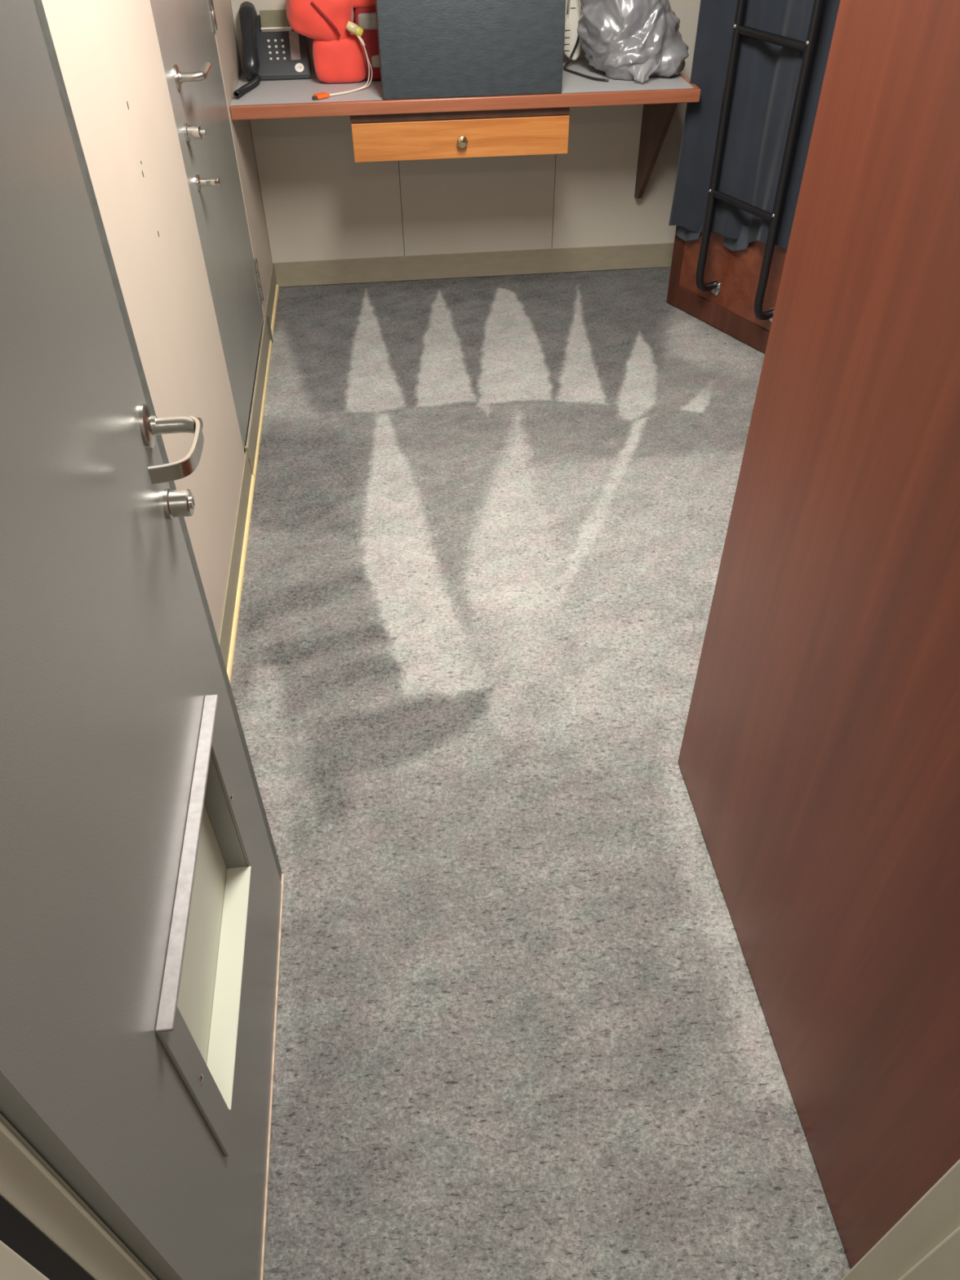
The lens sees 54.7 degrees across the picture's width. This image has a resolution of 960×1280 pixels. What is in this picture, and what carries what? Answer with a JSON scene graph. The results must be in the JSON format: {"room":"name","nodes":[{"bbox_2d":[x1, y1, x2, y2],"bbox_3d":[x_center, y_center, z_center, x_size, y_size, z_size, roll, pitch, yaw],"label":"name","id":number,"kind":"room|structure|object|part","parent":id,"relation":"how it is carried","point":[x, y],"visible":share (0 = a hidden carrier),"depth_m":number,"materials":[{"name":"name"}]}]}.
{"room":"ship cabin","nodes":[
{"label":"ship cabin","id":0,"kind":"room"},
{"bbox_2d":[41,0,272,641],"bbox_3d":[-0.702,-1.021,1.690,0.101,2.300,3.995,-5,43,-4],"label":"wall","id":1,"kind":"structure","parent":0,"point":[108,55],"depth_m":1.91,"materials":[{"name":"beige paint"}]},
{"bbox_2d":[150,0,263,448],"bbox_3d":[-0.734,-1.552,2.431,0.106,1.855,0.940,-5,43,-4],"label":"door","id":2,"kind":"structure","parent":1,"relation":"in","point":[184,28],"depth_m":2.60,"materials":[{"name":"paint"}]},
{"bbox_3d":[-0.709,-1.326,2.185,0.012,0.054,0.054,-5,43,-4],"label":"handle","id":3,"kind":"part","parent":2,"relation":"part of","materials":[{"name":"metal"}]},
{"bbox_3d":[-0.682,-1.363,2.224,0.063,0.019,0.120,-5,43,-4],"label":"lever","id":4,"kind":"part","parent":2,"relation":"part of","materials":[{"name":"metal"}]},
{"bbox_3d":[-0.857,-2.139,2.890,0.050,2.300,0.541,-5,43,-4],"label":"panel","id":5,"kind":"part","parent":1,"relation":"part of","materials":[{"name":"beige paint"}]},
{"bbox_2d":[218,263,279,683],"bbox_3d":[-0.645,-0.286,2.506,0.016,0.114,3.604,-5,43,-4],"label":"baseboard","id":6,"kind":"structure","parent":1,"relation":"attached to","point":[230,614],"depth_m":2.66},
{"bbox_3d":[-0.573,0.207,1.986,0.004,0.098,2.163,-5,43,-4],"label":"skirting","id":7,"kind":"part","parent":6,"relation":"part of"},
{"bbox_3d":[-0.687,-0.554,2.741,0.011,0.042,0.008,-5,43,-4],"label":"sill","id":8,"kind":"part","parent":6,"relation":"part of","materials":[{"name":"beige"}]},
{"bbox_3d":[-0.739,-0.841,3.108,0.007,0.102,0.918,-5,43,-4],"label":"skirting","id":9,"kind":"part","parent":6,"relation":"part of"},
{"bbox_3d":[-0.786,-1.156,3.448,0.016,0.100,0.010,-5,43,-4],"label":"sill","id":10,"kind":"part","parent":6,"relation":"part of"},
{"bbox_3d":[-0.820,-1.331,3.637,0.004,0.098,0.505,-5,43,-4],"label":"skirting","id":11,"kind":"part","parent":6,"relation":"part of","materials":[{"name":"beige wood"}]},
{"bbox_2d":[230,0,700,284],"bbox_3d":[0.679,-2.456,3.210,3.302,2.300,0.060,-5,43,-4],"label":"wall","id":12,"kind":"structure","parent":0,"point":[319,203],"depth_m":3.69,"materials":[{"name":"beige paint"}]},
{"bbox_3d":[-0.591,-2.337,3.098,0.540,2.300,0.012,-5,43,-4],"label":"panel","id":13,"kind":"part","parent":12,"relation":"part of","materials":[{"name":"beige paint"}]},
{"bbox_2d":[230,59,701,198],"bbox_3d":[-0.057,-1.751,3.365,1.546,0.491,0.508,-5,43,-4],"label":"desk","id":14,"kind":"object","parent":12,"relation":"attached to","point":[516,125],"visible":0.85,"depth_m":3.09,"materials":[{"name":"laminate"}]},
{"bbox_2d":[233,1,311,97],"bbox_3d":[-0.706,-1.988,3.110,0.244,0.212,0.397,-5,43,-4],"label":"telephone","id":15,"kind":"object","parent":14,"relation":"on","point":[272,50],"visible":0.99,"depth_m":3.20,"materials":[{"name":"plastic"}]},
{"bbox_3d":[-0.775,-1.859,3.110,0.033,0.023,0.243,4,43,5],"label":"coiled cord","id":16,"kind":"part","parent":15,"relation":"part of","materials":[{"name":"black plastic"}]},
{"bbox_2d":[259,9,292,31],"bbox_3d":[-0.692,-2.136,3.198,0.130,0.058,0.057,-5,43,-4],"label":"screen","id":17,"kind":"object","parent":15,"relation":"attached to","point":[271,20],"depth_m":3.19,"materials":[{"name":"grey plastic"}]},
{"bbox_2d":[285,0,380,99],"bbox_3d":[-0.465,-2.007,3.058,0.340,0.307,0.386,-5,43,-4],"label":"jacket","id":18,"kind":"object","parent":14,"relation":"on","point":[344,51],"visible":0.84,"depth_m":3.07,"materials":[{"name":"red fabric"}]},
{"bbox_2d":[311,21,372,99],"bbox_3d":[-0.456,-1.897,3.030,0.203,0.185,0.195,-5,43,-4],"label":"cable","id":19,"kind":"object","parent":18,"relation":"attached to","point":[339,57],"depth_m":3.10,"materials":[{"name":"white plastic"}]},
{"bbox_3d":[-0.370,-2.063,3.159,0.114,0.250,0.159,-5,43,-4],"label":"panel","id":20,"kind":"part","parent":18,"relation":"part of","materials":[{"name":"red fabric"}]},
{"bbox_3d":[-0.082,-1.856,3.194,0.730,0.025,0.340,-5,43,-4],"label":"drawer rail","id":21,"kind":"part","parent":14,"relation":"part of","materials":[{"name":"brown wood"}]},
{"bbox_3d":[-0.062,-1.690,3.124,0.728,0.116,0.020,-5,43,-4],"label":"drawer","id":22,"kind":"part","parent":14,"relation":"part of","materials":[{"name":"brown wood"}]},
{"bbox_3d":[-0.060,-1.671,3.108,0.037,0.037,0.028,-5,43,-4],"label":"knob","id":23,"kind":"part","parent":14,"relation":"part of","materials":[{"name":"gold metal"}]},
{"bbox_3d":[-0.034,-1.759,3.043,1.546,0.040,0.018,-5,43,-4],"label":"edge trim","id":24,"kind":"part","parent":14,"relation":"part of","materials":[{"name":"brown wood"}]},
{"bbox_2d":[374,0,565,99],"bbox_3d":[-0.036,-1.976,2.993,0.591,0.344,0.228,-5,43,-4],"label":"box","id":25,"kind":"object","parent":14,"relation":"on","point":[428,48],"visible":1,"depth_m":2.93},
{"bbox_2d":[563,0,581,60],"bbox_3d":[0.338,-2.198,3.232,0.082,0.302,0.063,-5,43,-4],"label":"power strip","id":26,"kind":"object","parent":14,"relation":"on","point":[572,17],"visible":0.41,"depth_m":3.26,"materials":[{"name":"white plastic"}]},
{"bbox_2d":[563,4,608,81],"bbox_3d":[0.361,-2.090,3.136,0.073,0.311,0.256,-15,45,-14],"label":"power cable","id":27,"kind":"object","parent":14,"relation":"on","point":[578,38],"visible":0.88,"depth_m":3.25,"materials":[{"name":"black plastic"}]},
{"bbox_2d":[577,0,688,82],"bbox_3d":[0.524,-2.131,3.133,0.348,0.368,0.347,-21,47,-20],"label":"plastic bag","id":28,"kind":"object","parent":14,"relation":"on","point":[638,40],"visible":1,"depth_m":3.09,"materials":[{"name":"grey plastic"}]},
{"bbox_3d":[0.698,-1.988,3.278,0.019,0.040,0.478,-5,43,-4],"label":"edge trim","id":29,"kind":"part","parent":14,"relation":"part of","materials":[{"name":"brown wood"}]},
{"bbox_2d":[273,242,674,287],"bbox_3d":[0.695,-1.630,3.936,3.096,0.100,0.006,-5,43,-4],"label":"baseboard","id":30,"kind":"structure","parent":12,"relation":"attached to","point":[327,272],"depth_m":3.88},
{"bbox_3d":[-0.015,-2.383,3.141,0.614,2.300,0.012,-5,43,-4],"label":"panel","id":31,"kind":"part","parent":12,"relation":"part of","materials":[{"name":"beige paint"}]},
{"bbox_3d":[0.597,-2.433,3.186,0.614,2.300,0.012,-5,43,-4],"label":"panel","id":32,"kind":"part","parent":12,"relation":"part of","materials":[{"name":"beige paint"}]},
{"bbox_2d":[230,266,851,1279],"bbox_3d":[0.903,-0.311,2.596,3.232,0.003,3.882,-5,43,-4],"label":"floor","id":33,"kind":"structure","parent":0,"point":[522,1031],"depth_m":1.93,"materials":[{"name":"carpet"}]},
{"bbox_2d":[666,225,786,353],"bbox_3d":[1.545,-1.629,2.604,0.706,1.898,1.909,-24,48,-23],"label":"bunk bed","id":34,"kind":"object","parent":33,"relation":"on","point":[731,312],"visible":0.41,"depth_m":3.41,"materials":[{"name":"brown wood"}]},
{"bbox_3d":[0.772,-2.041,3.055,0.056,1.898,0.050,-24,48,-23],"label":"corner post","id":35,"kind":"part","parent":34,"relation":"part of","materials":[{"name":"brown wood"}]},
{"bbox_2d":[668,0,839,250],"bbox_3d":[1.202,-1.619,2.374,0.052,1.681,1.870,-24,48,-23],"label":"curtain","id":36,"kind":"object","parent":34,"relation":"hanging from","point":[766,77],"visible":0.51,"depth_m":3.02,"materials":[{"name":"fabric"}]},
{"bbox_2d":[695,0,824,321],"bbox_3d":[0.913,-1.743,2.858,0.091,1.498,0.358,-24,48,-23],"label":"ladder","id":37,"kind":"object","parent":34,"relation":"attached to","point":[808,46],"visible":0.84,"depth_m":2.98,"materials":[{"name":"black metal"}]},
{"bbox_3d":[0.829,-1.841,2.951,0.085,1.480,0.041,-24,48,-23],"label":"rail","id":38,"kind":"part","parent":37,"relation":"part of","materials":[{"name":"black metal"}]},
{"bbox_3d":[0.988,-1.670,2.766,0.085,1.480,0.041,-24,48,-23],"label":"rail","id":39,"kind":"part","parent":37,"relation":"part of","materials":[{"name":"black metal"}]},
{"bbox_2d":[678,0,959,1268],"bbox_3d":[0.828,-0.246,0.955,0.734,2.138,0.962,-5,43,-4],"label":"wardrobe","id":40,"kind":"object","parent":33,"relation":"on","point":[819,759],"visible":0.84,"depth_m":1.14,"materials":[{"name":"brown wood"}]},
{"bbox_3d":[1.062,0.088,0.478,3.252,2.300,0.225,-5,43,-4],"label":"wall","id":41,"kind":"structure","parent":0,"visible":0},
{"bbox_2d":[0,0,284,1279],"bbox_3d":[-0.333,-0.025,0.826,0.109,1.995,0.757,-5,43,-4],"label":"door","id":42,"kind":"structure","parent":41,"relation":"in","point":[142,879],"depth_m":0.85,"materials":[{"name":"grey paint"}]},
{"bbox_3d":[-0.373,-0.243,1.054,0.014,0.052,0.042,-5,43,-4],"label":"handle","id":43,"kind":"part","parent":42,"relation":"part of","materials":[{"name":"metal"}]},
{"bbox_3d":[-0.322,-0.208,1.016,0.037,0.019,0.114,7,44,8],"label":"lever","id":44,"kind":"part","parent":42,"relation":"part of","materials":[{"name":"metal"}]},
{"bbox_2d":[155,694,253,1156],"bbox_3d":[-0.354,0.358,1.194,0.058,0.352,0.457,-5,43,-4],"label":"vent","id":45,"kind":"object","parent":42,"relation":"attached to","point":[197,1000],"depth_m":1.22,"materials":[{"name":"silver metal"}]},
{"bbox_2d":[0,1112,959,1279],"bbox_3d":[0.105,0.255,0.488,0.930,2.060,0.222,-5,43,-4],"label":"door frame","id":46,"kind":"structure","parent":41,"relation":"attached to","point":[48,1232],"depth_m":0.74,"materials":[{"name":"paint"}]}
]}

